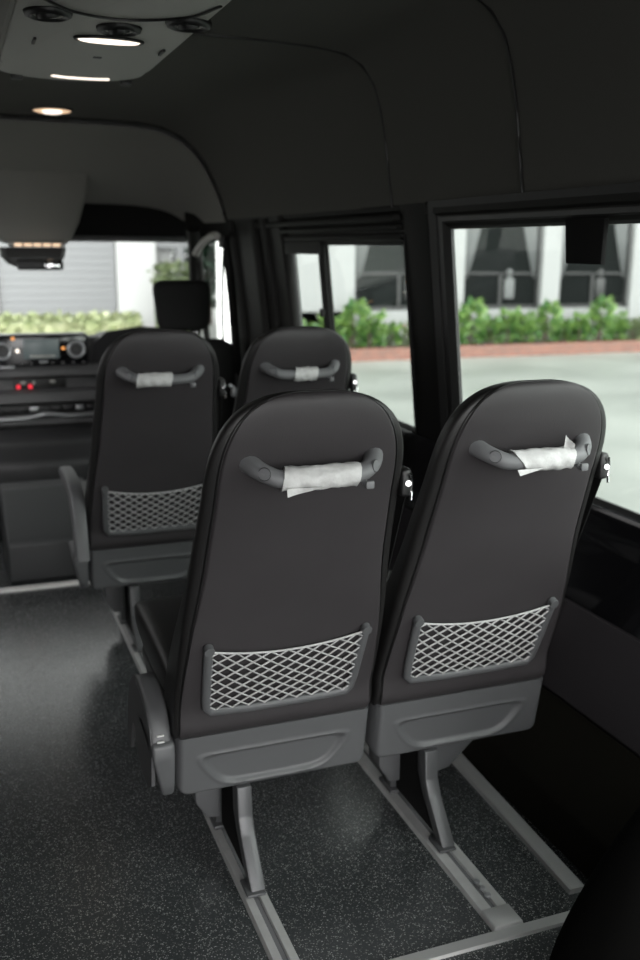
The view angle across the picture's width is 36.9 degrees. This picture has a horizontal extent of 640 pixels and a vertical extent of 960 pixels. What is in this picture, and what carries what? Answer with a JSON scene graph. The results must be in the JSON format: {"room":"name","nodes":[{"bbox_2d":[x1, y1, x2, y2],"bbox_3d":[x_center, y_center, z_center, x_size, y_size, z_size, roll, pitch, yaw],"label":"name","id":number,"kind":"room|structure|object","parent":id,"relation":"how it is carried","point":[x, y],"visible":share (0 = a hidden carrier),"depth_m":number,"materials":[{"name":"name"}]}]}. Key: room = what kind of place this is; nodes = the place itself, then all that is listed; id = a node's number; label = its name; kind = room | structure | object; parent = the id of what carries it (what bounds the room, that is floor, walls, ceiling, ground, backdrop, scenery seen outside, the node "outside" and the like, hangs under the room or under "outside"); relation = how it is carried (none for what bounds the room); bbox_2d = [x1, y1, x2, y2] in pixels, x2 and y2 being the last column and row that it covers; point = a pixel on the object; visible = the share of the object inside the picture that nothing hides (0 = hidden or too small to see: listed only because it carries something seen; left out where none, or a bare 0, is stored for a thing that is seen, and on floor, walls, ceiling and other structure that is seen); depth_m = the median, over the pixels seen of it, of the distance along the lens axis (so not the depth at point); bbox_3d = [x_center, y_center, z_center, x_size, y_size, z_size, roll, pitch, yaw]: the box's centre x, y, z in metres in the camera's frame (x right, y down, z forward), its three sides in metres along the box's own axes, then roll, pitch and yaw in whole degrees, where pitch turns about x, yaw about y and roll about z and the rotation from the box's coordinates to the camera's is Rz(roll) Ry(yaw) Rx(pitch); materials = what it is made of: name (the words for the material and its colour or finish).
{"room":"vehicle interior","nodes":[
{"label":"vehicle interior","id":0,"kind":"room"},
{"bbox_2d":[186,224,201,334],"bbox_3d":[-1.383,-0.919,4.669,1.802,0.657,0.728,-5,14,-20],"label":"pillar","id":1,"kind":"structure","parent":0,"point":[193,231],"depth_m":4.61,"materials":[{"name":"black"}]},
{"bbox_2d":[192,232,220,256],"bbox_3d":[-0.523,-1.083,4.416,0.036,0.114,0.308,-6,15,-26],"label":"handle","id":2,"kind":"object","parent":1,"relation":"attached to","point":[213,235],"visible":1,"depth_m":4.41,"materials":[{"name":"grey plastic"}]},
{"bbox_3d":[-1.413,-0.978,4.774,1.650,0.465,0.755,-5,14,-20],"label":"window","id":3,"kind":"structure","parent":1,"relation":"attached to","visible":0},
{"bbox_2d":[0,236,187,242],"bbox_3d":[-1.367,-1.131,4.487,1.600,0.026,0.080,-5,14,-20],"label":"trim","id":4,"kind":"structure","parent":3,"relation":"attached to","point":[74,238],"depth_m":4.61,"materials":[{"name":"grey plastic"}]},
{"bbox_2d":[232,215,291,364],"bbox_3d":[-0.260,-0.697,4.262,0.125,0.898,0.845,-5,14,-20],"label":"pillar","id":5,"kind":"structure","parent":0,"point":[248,269],"depth_m":4.17,"materials":[{"name":"black plastic"}]},
{"bbox_2d":[218,235,226,339],"bbox_3d":[-0.456,-0.746,4.563,0.051,0.810,0.062,-5,14,-20],"label":"belt","id":6,"kind":"object","parent":5,"relation":"hanging from","point":[222,241],"visible":0.48,"depth_m":4.51,"materials":[{"name":"black"}]},
{"bbox_2d":[0,535,587,959],"bbox_3d":[-0.398,0.763,2.357,1.780,0.050,6.800,-5,14,-20],"label":"floor","id":7,"kind":"structure","parent":0,"point":[97,863],"depth_m":2.10,"materials":[{"name":"plastic"}]},
{"bbox_2d":[0,477,83,582],"bbox_3d":[-1.113,0.193,3.939,0.350,0.296,0.465,-5,14,-20],"label":"console","id":8,"kind":"object","parent":7,"relation":"on","point":[37,531],"visible":0.62,"depth_m":3.78,"materials":[{"name":"grey plastic"}]},
{"bbox_2d":[0,580,89,592],"bbox_3d":[-0.996,0.402,3.712,1.630,0.008,0.037,-5,14,-20],"label":"edging strip","id":9,"kind":"object","parent":7,"relation":"on","point":[74,582],"visible":0.44,"depth_m":3.67,"materials":[{"name":"white metal"}]},
{"bbox_2d":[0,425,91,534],"bbox_3d":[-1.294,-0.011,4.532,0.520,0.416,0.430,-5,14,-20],"label":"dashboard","id":10,"kind":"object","parent":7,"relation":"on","point":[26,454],"visible":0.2,"depth_m":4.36,"materials":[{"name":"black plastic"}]},
{"bbox_2d":[0,326,201,429],"bbox_3d":[-1.461,-0.381,4.961,1.680,0.835,0.647,-5,14,-20],"label":"dashboard","id":11,"kind":"object","parent":7,"relation":"on","point":[47,379],"visible":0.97,"depth_m":4.72,"materials":[{"name":"grey plastic"}]},
{"bbox_2d":[0,342,11,360],"bbox_3d":[-1.536,-0.622,4.643,0.091,0.091,0.017,-5,14,-20],"label":"air vent","id":12,"kind":"object","parent":11,"relation":"attached to","point":[5,347],"depth_m":4.64,"materials":[{"name":"grey plastic"}]},
{"bbox_2d":[0,422,92,429],"bbox_3d":[-1.359,-0.218,4.747,0.540,0.160,0.060,-5,14,-20],"label":"tray","id":13,"kind":"object","parent":11,"relation":"on","point":[3,425],"depth_m":4.69,"materials":[{"name":"black plastic"}]},
{"bbox_2d":[67,340,85,357],"bbox_3d":[-1.209,-0.648,4.764,0.091,0.091,0.017,-5,14,-20],"label":"air vent","id":14,"kind":"object","parent":11,"relation":"attached to","point":[75,348],"depth_m":4.76,"materials":[{"name":"grey plastic"}]},
{"bbox_2d":[91,326,159,362],"bbox_3d":[-0.936,-0.717,4.987,0.530,0.185,0.280,-5,14,-20],"label":"hood","id":15,"kind":"object","parent":11,"relation":"attached to","point":[100,341],"depth_m":4.82,"materials":[{"name":"black"}]},
{"bbox_2d":[153,280,236,429],"bbox_3d":[-0.663,-0.377,4.560,0.505,1.130,0.641,-5,14,-20],"label":"seat","id":16,"kind":"object","parent":7,"relation":"on","point":[184,305],"visible":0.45,"depth_m":4.30,"materials":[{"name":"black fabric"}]},
{"bbox_2d":[102,588,299,959],"bbox_3d":[-0.436,0.644,2.720,0.053,0.012,2.260,-5,14,-20],"label":"rail","id":17,"kind":"object","parent":7,"relation":"on","point":[277,945],"visible":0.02,"depth_m":1.90,"materials":[{"name":"metal"}]},
{"bbox_2d":[59,329,226,651],"bbox_3d":[-0.599,-0.001,3.165,0.468,1.034,0.753,-5,14,-20],"label":"passenger seat","id":18,"kind":"object","parent":17,"relation":"on","point":[156,426],"visible":0.92,"depth_m":2.95,"materials":[{"name":"grey plastic"}]},
{"bbox_2d":[80,480,86,498],"bbox_3d":[-0.638,0.076,3.352,0.409,0.118,0.420,-5,14,-20],"label":"seat cushion","id":19,"kind":"object","parent":18,"relation":"on","point":[83,483],"depth_m":3.35,"materials":[{"name":"black leather"}]},
{"bbox_2d":[128,389,412,898],"bbox_3d":[-0.148,0.283,2.002,0.468,1.034,0.757,-5,14,-20],"label":"passenger seat","id":20,"kind":"object","parent":17,"relation":"on","point":[262,668],"visible":1,"depth_m":1.80,"materials":[{"name":"black leather"}]},
{"bbox_2d":[134,595,182,689],"bbox_3d":[-0.187,0.360,2.191,0.409,0.118,0.420,-5,14,-20],"label":"seat cushion","id":21,"kind":"object","parent":20,"relation":"on","point":[156,619],"depth_m":2.14,"materials":[{"name":"black leather"}]},
{"bbox_2d":[357,742,522,931],"bbox_3d":[-0.033,0.610,2.873,0.068,0.013,2.251,-5,14,-20],"label":"rail","id":22,"kind":"object","parent":7,"relation":"on","point":[495,912],"visible":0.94,"depth_m":2.02,"materials":[{"name":"metal"}]},
{"bbox_2d":[233,326,357,413],"bbox_3d":[-0.176,-0.035,3.321,0.423,1.034,0.753,-5,14,-20],"label":"passenger seat","id":23,"kind":"object","parent":22,"relation":"on","point":[291,358],"visible":0.29,"depth_m":2.92,"materials":[{"name":"black leather"}]},
{"bbox_2d":[365,379,610,853],"bbox_3d":[0.275,0.249,2.160,0.423,1.034,0.755,-5,14,-20],"label":"passenger seat","id":24,"kind":"object","parent":22,"relation":"on","point":[476,585],"visible":0.97,"depth_m":1.93,"materials":[{"name":"black leather"}]},
{"bbox_2d":[390,911,569,959],"bbox_3d":[-0.179,0.910,1.637,1.650,0.006,0.028,-5,14,-20],"label":"edging strip","id":25,"kind":"object","parent":7,"relation":"on","point":[557,920],"visible":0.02,"depth_m":1.82,"materials":[{"name":"silver metal"}]},
{"bbox_2d":[452,753,583,894],"bbox_3d":[0.194,0.599,2.928,0.040,0.012,2.105,-4,14,-18],"label":"edging strip","id":26,"kind":"object","parent":7,"relation":"on","point":[564,876],"visible":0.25,"depth_m":2.16,"materials":[{"name":"silver metal"}]},
{"bbox_2d":[461,686,639,877],"bbox_3d":[0.707,0.763,1.741,0.106,0.259,4.900,-5,14,-20],"label":"wall panel","id":27,"kind":"object","parent":7,"relation":"on","point":[576,784],"visible":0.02,"depth_m":2.11,"materials":[{"name":"black plastic"}]},
{"bbox_2d":[549,806,639,959],"bbox_3d":[0.545,0.670,1.534,0.344,0.530,0.260,-5,14,-20],"label":"seat","id":28,"kind":"object","parent":7,"relation":"on","point":[603,922],"visible":1,"depth_m":1.49,"materials":[{"name":"black fabric"}]},
{"bbox_2d":[0,0,639,222],"bbox_3d":[-0.272,-0.766,1.690,1.794,0.468,6.220,-5,14,-20],"label":"ceiling","id":29,"kind":"structure","parent":0,"point":[279,107],"depth_m":2.66,"materials":[{"name":"grey fabric"}]},
{"bbox_2d":[0,170,88,246],"bbox_3d":[-1.359,-1.268,4.478,0.550,0.352,0.362,-5,14,-20],"label":"console","id":30,"kind":"object","parent":29,"relation":"attached to","point":[38,209],"visible":0.98,"depth_m":4.35,"materials":[{"name":"grey plastic"}]},
{"bbox_2d":[0,247,65,269],"bbox_3d":[-1.326,-1.025,4.442,0.290,0.101,0.200,-5,14,-20],"label":"mirror","id":31,"kind":"object","parent":30,"relation":"attached to","point":[23,258],"visible":1,"depth_m":4.37,"materials":[{"name":"black plastic"}]},
{"bbox_2d":[30,106,73,114],"bbox_3d":[-1.060,-1.462,3.800,0.168,0.018,0.194,-5,14,-20],"label":"recessed light","id":32,"kind":"object","parent":29,"relation":"in","point":[54,110],"visible":1,"depth_m":3.76,"materials":[{"name":"beige"}]},
{"bbox_2d":[0,0,230,86],"bbox_3d":[-0.413,-0.948,1.877,0.410,0.134,1.900,-5,14,-20],"label":"air conditioner","id":33,"kind":"object","parent":29,"relation":"attached to","point":[122,41],"visible":1,"depth_m":2.00,"materials":[{"name":"grey plastic"}]},
{"bbox_2d":[23,6,72,21],"bbox_3d":[-0.511,-0.879,1.804,0.091,0.020,0.091,7,15,23],"label":"air vent","id":34,"kind":"object","parent":33,"relation":"attached to","point":[38,13],"depth_m":1.78,"materials":[{"name":"grey plastic"}]},
{"bbox_2d":[51,75,109,80],"bbox_3d":[-0.646,-1.089,2.591,0.156,0.014,0.032,-5,14,-20],"label":"lamp","id":35,"kind":"object","parent":33,"relation":"attached to","point":[52,76],"depth_m":2.59,"materials":[{"name":"white plastic"}]},
{"bbox_2d":[96,22,141,36],"bbox_3d":[-0.404,-0.908,1.930,0.091,0.020,0.091,7,15,23],"label":"air vent","id":36,"kind":"object","parent":33,"relation":"attached to","point":[114,29],"depth_m":1.91,"materials":[{"name":"grey plastic"}]},
{"bbox_2d":[165,18,211,32],"bbox_3d":[-0.258,-0.896,1.884,0.091,0.020,0.091,7,15,23],"label":"air vent","id":37,"kind":"object","parent":33,"relation":"attached to","point":[186,25],"depth_m":1.87,"materials":[{"name":"grey plastic"}]},
{"bbox_2d":[73,204,184,236],"bbox_3d":[-1.429,-1.340,4.666,1.640,0.300,0.420,-5,14,-20],"label":"shelf","id":38,"kind":"object","parent":29,"relation":"attached to","point":[95,219],"depth_m":4.67,"materials":[{"name":"black plastic"}]},
{"bbox_2d":[255,205,402,243],"bbox_3d":[0.011,-0.910,3.449,0.110,0.120,1.400,-5,14,-20],"label":"trim","id":39,"kind":"structure","parent":29,"relation":"attached to","point":[381,224],"depth_m":3.18,"materials":[{"name":"black plastic"}]},
{"bbox_2d":[424,192,639,226],"bbox_3d":[0.986,-0.318,0.952,0.080,0.069,3.750,-5,14,-20],"label":"trim","id":40,"kind":"structure","parent":29,"relation":"attached to","point":[633,198],"depth_m":2.13,"materials":[{"name":"black plastic"}]},
{"bbox_2d":[172,269,639,512],"bbox_3d":[8.739,-2.892,20.748,150.000,0.100,150.000,-5,14,-20],"label":"ground","id":41,"kind":"structure","parent":0,"point":[614,378],"depth_m":14.35,"materials":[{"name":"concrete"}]},
{"bbox_2d":[0,309,145,334],"bbox_3d":[-7.131,-3.016,18.957,7.278,0.704,1.038,-5,14,-20],"label":"hedge","id":42,"kind":"object","parent":41,"relation":"on","point":[91,323],"visible":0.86,"depth_m":19.48,"materials":[{"name":"green plant"}]},
{"bbox_2d":[0,241,187,326],"bbox_3d":[-10.628,-6.412,18.084,16.450,7.650,0.600,-5,14,-20],"label":"building","id":43,"kind":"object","parent":41,"relation":"on","point":[111,277],"visible":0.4,"depth_m":20.59,"materials":[{"name":"grey"}]},
{"bbox_2d":[0,241,116,320],"bbox_3d":[-5.561,-5.030,20.223,2.400,4.050,0.105,-5,14,-20],"label":"shutter","id":44,"kind":"object","parent":43,"relation":"hanging from","point":[87,281],"depth_m":20.44,"materials":[{"name":"grey"}]},
{"bbox_2d":[147,258,188,327],"bbox_3d":[-3.003,-3.731,19.923,1.136,1.709,0.940,-5,14,-20],"label":"hedge","id":45,"kind":"object","parent":41,"relation":"on","point":[167,267],"visible":0.29,"depth_m":19.69,"materials":[{"name":"green plant"}]},
{"bbox_2d":[171,241,216,324],"bbox_3d":[-2.865,-6.177,24.027,2.170,4.551,1.931,-5,14,-20],"label":"tree","id":46,"kind":"object","parent":41,"relation":"on","point":[208,253],"visible":0.09,"depth_m":23.92,"materials":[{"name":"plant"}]},
{"bbox_2d":[216,241,230,342],"bbox_3d":[-0.861,-2.444,9.458,0.325,4.150,0.060,-5,14,-20],"label":"wall","id":47,"kind":"structure","parent":41,"relation":"on","point":[218,250],"depth_m":9.55,"materials":[{"name":"white"}]},
{"bbox_2d":[297,224,639,346],"bbox_3d":[7.987,-11.023,18.709,19.600,16.650,0.660,-5,14,-20],"label":"building","id":48,"kind":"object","parent":41,"relation":"on","point":[513,267],"visible":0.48,"depth_m":18.47,"materials":[{"name":"grey paint"}]},
{"bbox_2d":[357,245,368,277],"bbox_3d":[0.966,-4.782,17.304,0.620,2.250,0.023,-5,14,-20],"label":"curtain","id":49,"kind":"object","parent":48,"relation":"hanging from","point":[362,250],"depth_m":17.43,"materials":[{"name":"grey fabric"}]},
{"bbox_2d":[465,228,480,277],"bbox_3d":[3.033,-4.947,18.067,0.620,2.250,0.023,-5,14,-20],"label":"curtain","id":50,"kind":"object","parent":48,"relation":"hanging from","point":[473,236],"depth_m":18.18,"materials":[{"name":"grey fabric"}]},
{"bbox_2d":[524,227,537,277],"bbox_3d":[3.922,-5.018,18.395,0.620,2.250,0.023,-5,14,-20],"label":"curtain","id":51,"kind":"object","parent":48,"relation":"hanging from","point":[530,233],"depth_m":18.62,"materials":[{"name":"grey fabric"}]},
{"bbox_2d":[560,226,565,277],"bbox_3d":[5.016,-5.105,18.799,0.620,2.250,0.023,-5,14,-20],"label":"curtain","id":52,"kind":"object","parent":48,"relation":"hanging from","point":[563,261],"depth_m":18.89,"materials":[{"name":"grey fabric"}]},
{"bbox_2d":[615,224,628,277],"bbox_3d":[5.896,-5.175,19.123,0.620,2.250,0.023,-5,14,-20],"label":"curtain","id":53,"kind":"object","parent":48,"relation":"hanging from","point":[621,230],"depth_m":19.33,"materials":[{"name":"grey fabric"}]},
{"bbox_2d":[350,339,639,361],"bbox_3d":[5.844,-2.679,19.081,12.600,0.215,0.720,-5,14,-20],"label":"brick planter","id":54,"kind":"object","parent":41,"relation":"on","point":[587,347],"visible":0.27,"depth_m":17.93,"materials":[{"name":"brick"}]},
{"bbox_2d":[303,319,317,326],"bbox_3d":[-0.201,-2.538,16.802,0.671,0.565,0.426,-9,16,-34],"label":"shrub","id":55,"kind":"object","parent":54,"relation":"in","point":[304,320],"visible":0.11,"depth_m":16.81,"materials":[{"name":"green plant"}]},
{"bbox_2d":[317,312,347,337],"bbox_3d":[0.182,-2.638,16.949,0.664,0.691,0.435,-2,14,-12],"label":"shrub","id":56,"kind":"object","parent":54,"relation":"on","point":[338,320],"visible":0.2,"depth_m":16.90,"materials":[{"name":"green plant"}]},
{"bbox_2d":[340,296,373,348],"bbox_3d":[0.628,-2.780,17.014,0.621,0.950,0.533,7,15,24],"label":"shrub","id":57,"kind":"object","parent":54,"relation":"on","point":[352,306],"visible":0.89,"depth_m":17.01,"materials":[{"name":"green plant"}]},
{"bbox_2d":[356,308,388,348],"bbox_3d":[0.924,-2.714,17.155,0.726,0.756,0.476,-7,15,-28],"label":"shrub","id":58,"kind":"object","parent":54,"relation":"on","point":[378,337],"visible":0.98,"depth_m":17.11,"materials":[{"name":"green plant"}]},
{"bbox_2d":[380,321,403,347],"bbox_3d":[1.244,-2.637,17.376,0.610,0.514,0.387,-3,14,-14],"label":"shrub","id":59,"kind":"object","parent":54,"relation":"on","point":[393,327],"visible":0.81,"depth_m":17.33,"materials":[{"name":"green plant"}]},
{"bbox_2d":[399,321,409,346],"bbox_3d":[1.745,-2.686,17.488,0.743,0.570,0.412,-7,15,-27],"label":"shrub","id":60,"kind":"object","parent":54,"relation":"on","point":[405,330],"visible":0.17,"depth_m":17.43,"materials":[{"name":"green plant"}]},
{"bbox_2d":[458,305,472,344],"bbox_3d":[2.462,-2.854,17.703,0.768,0.800,0.503,-2,14,-11],"label":"shrub","id":61,"kind":"object","parent":54,"relation":"on","point":[462,313],"visible":0.33,"depth_m":17.68,"materials":[{"name":"green plant"}]},
{"bbox_2d":[460,295,490,345],"bbox_3d":[2.842,-2.959,17.853,0.618,0.945,0.530,6,15,23],"label":"shrub","id":62,"kind":"object","parent":54,"relation":"on","point":[477,307],"visible":0.7,"depth_m":17.86,"materials":[{"name":"green plant"}]},
{"bbox_2d":[477,313,506,344],"bbox_3d":[3.245,-2.835,18.062,0.730,0.615,0.464,-5,15,-23],"label":"shrub","id":63,"kind":"object","parent":54,"relation":"on","point":[487,334],"visible":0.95,"depth_m":18.02,"materials":[{"name":"green plant"}]},
{"bbox_2d":[496,306,522,343],"bbox_3d":[3.580,-2.951,18.240,0.726,0.756,0.476,-10,17,-36],"label":"shrub","id":64,"kind":"object","parent":54,"relation":"on","point":[511,321],"visible":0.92,"depth_m":18.18,"materials":[{"name":"green plant"}]},
{"bbox_2d":[513,308,540,343],"bbox_3d":[3.931,-2.937,18.338,0.660,0.688,0.432,-7,15,-27],"label":"shrub","id":65,"kind":"object","parent":54,"relation":"on","point":[528,327],"visible":0.98,"depth_m":18.30,"materials":[{"name":"green plant"}]},
{"bbox_2d":[534,298,563,342],"bbox_3d":[4.390,-3.051,18.427,0.576,0.882,0.495,9,16,33],"label":"shrub","id":66,"kind":"object","parent":54,"relation":"on","point":[547,307],"visible":0.94,"depth_m":18.43,"materials":[{"name":"green plant"}]},
{"bbox_2d":[553,315,576,342],"bbox_3d":[4.765,-2.928,18.626,0.662,0.558,0.421,-8,16,-30],"label":"shrub","id":67,"kind":"object","parent":54,"relation":"on","point":[567,325],"visible":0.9,"depth_m":18.57,"materials":[{"name":"green plant"}]},
{"bbox_2d":[570,310,591,341],"bbox_3d":[5.077,-3.005,18.716,0.636,0.663,0.417,-8,16,-33],"label":"shrub","id":68,"kind":"object","parent":54,"relation":"on","point":[583,324],"visible":0.94,"depth_m":18.67,"materials":[{"name":"green plant"}]},
{"bbox_2d":[588,294,617,341],"bbox_3d":[5.540,-3.164,18.768,0.628,0.961,0.539,5,14,19],"label":"shrub","id":69,"kind":"object","parent":54,"relation":"on","point":[608,320],"visible":0.96,"depth_m":18.77,"materials":[{"name":"green plant"}]},
{"bbox_2d":[604,309,631,340],"bbox_3d":[5.862,-3.061,18.969,0.641,0.668,0.420,-3,14,-14],"label":"shrub","id":70,"kind":"object","parent":54,"relation":"on","point":[621,324],"visible":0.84,"depth_m":18.93,"materials":[{"name":"green plant"}]},
{"bbox_2d":[623,317,639,340],"bbox_3d":[6.263,-3.010,19.142,0.655,0.502,0.363,-9,17,-36],"label":"shrub","id":71,"kind":"object","parent":54,"relation":"on","point":[635,321],"visible":0.94,"depth_m":19.10,"materials":[{"name":"green plant"}]},
{"bbox_2d":[399,203,440,440],"bbox_3d":[0.313,-0.446,2.787,0.109,0.683,0.227,-5,14,-20],"label":"pillar","id":72,"kind":"structure","parent":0,"point":[415,225],"depth_m":2.80,"materials":[{"name":"black plastic"}]},
{"bbox_2d":[389,505,639,757],"bbox_3d":[0.653,0.571,2.140,0.095,0.545,5.750,-5,14,-20],"label":"wall","id":73,"kind":"structure","parent":0,"point":[593,664],"depth_m":2.11,"materials":[{"name":"black plastic"}]},
{"bbox_2d":[184,212,241,399],"bbox_3d":[-0.592,-0.662,4.958,0.247,1.500,0.996,-6,15,-25],"label":"door","id":74,"kind":"structure","parent":73,"relation":"in","point":[190,219],"depth_m":4.56,"materials":[{"name":"black plastic"}]},
{"bbox_2d":[226,218,280,359],"bbox_3d":[-0.277,-0.692,4.253,0.138,0.895,0.550,-5,14,-20],"label":"trim","id":75,"kind":"structure","parent":73,"relation":"attached to","point":[254,232],"depth_m":4.11,"materials":[{"name":"black plastic"}]},
{"bbox_2d":[285,233,416,432],"bbox_3d":[0.094,-0.542,3.381,0.108,0.620,1.089,-5,14,-20],"label":"window","id":76,"kind":"structure","parent":73,"relation":"in","point":[292,249],"depth_m":3.48,"materials":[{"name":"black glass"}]},
{"bbox_2d":[400,425,639,638],"bbox_3d":[0.664,0.194,2.053,0.078,0.226,5.750,-5,14,-20],"label":"trim","id":77,"kind":"structure","parent":73,"relation":"attached to","point":[604,578],"depth_m":2.11,"materials":[{"name":"black plastic"}]},
{"bbox_2d":[427,182,639,520],"bbox_3d":[0.802,-0.112,1.535,0.122,0.742,2.588,-5,14,-20],"label":"window","id":78,"kind":"structure","parent":73,"relation":"in","point":[442,240],"depth_m":2.59,"materials":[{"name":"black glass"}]},
{"bbox_2d":[565,218,608,264],"bbox_3d":[0.553,-0.498,2.004,0.012,0.092,0.136,-5,14,-20],"label":"window panel","id":79,"kind":"object","parent":78,"relation":"attached to","point":[586,239],"visible":1,"depth_m":1.99,"materials":[{"name":"black"}]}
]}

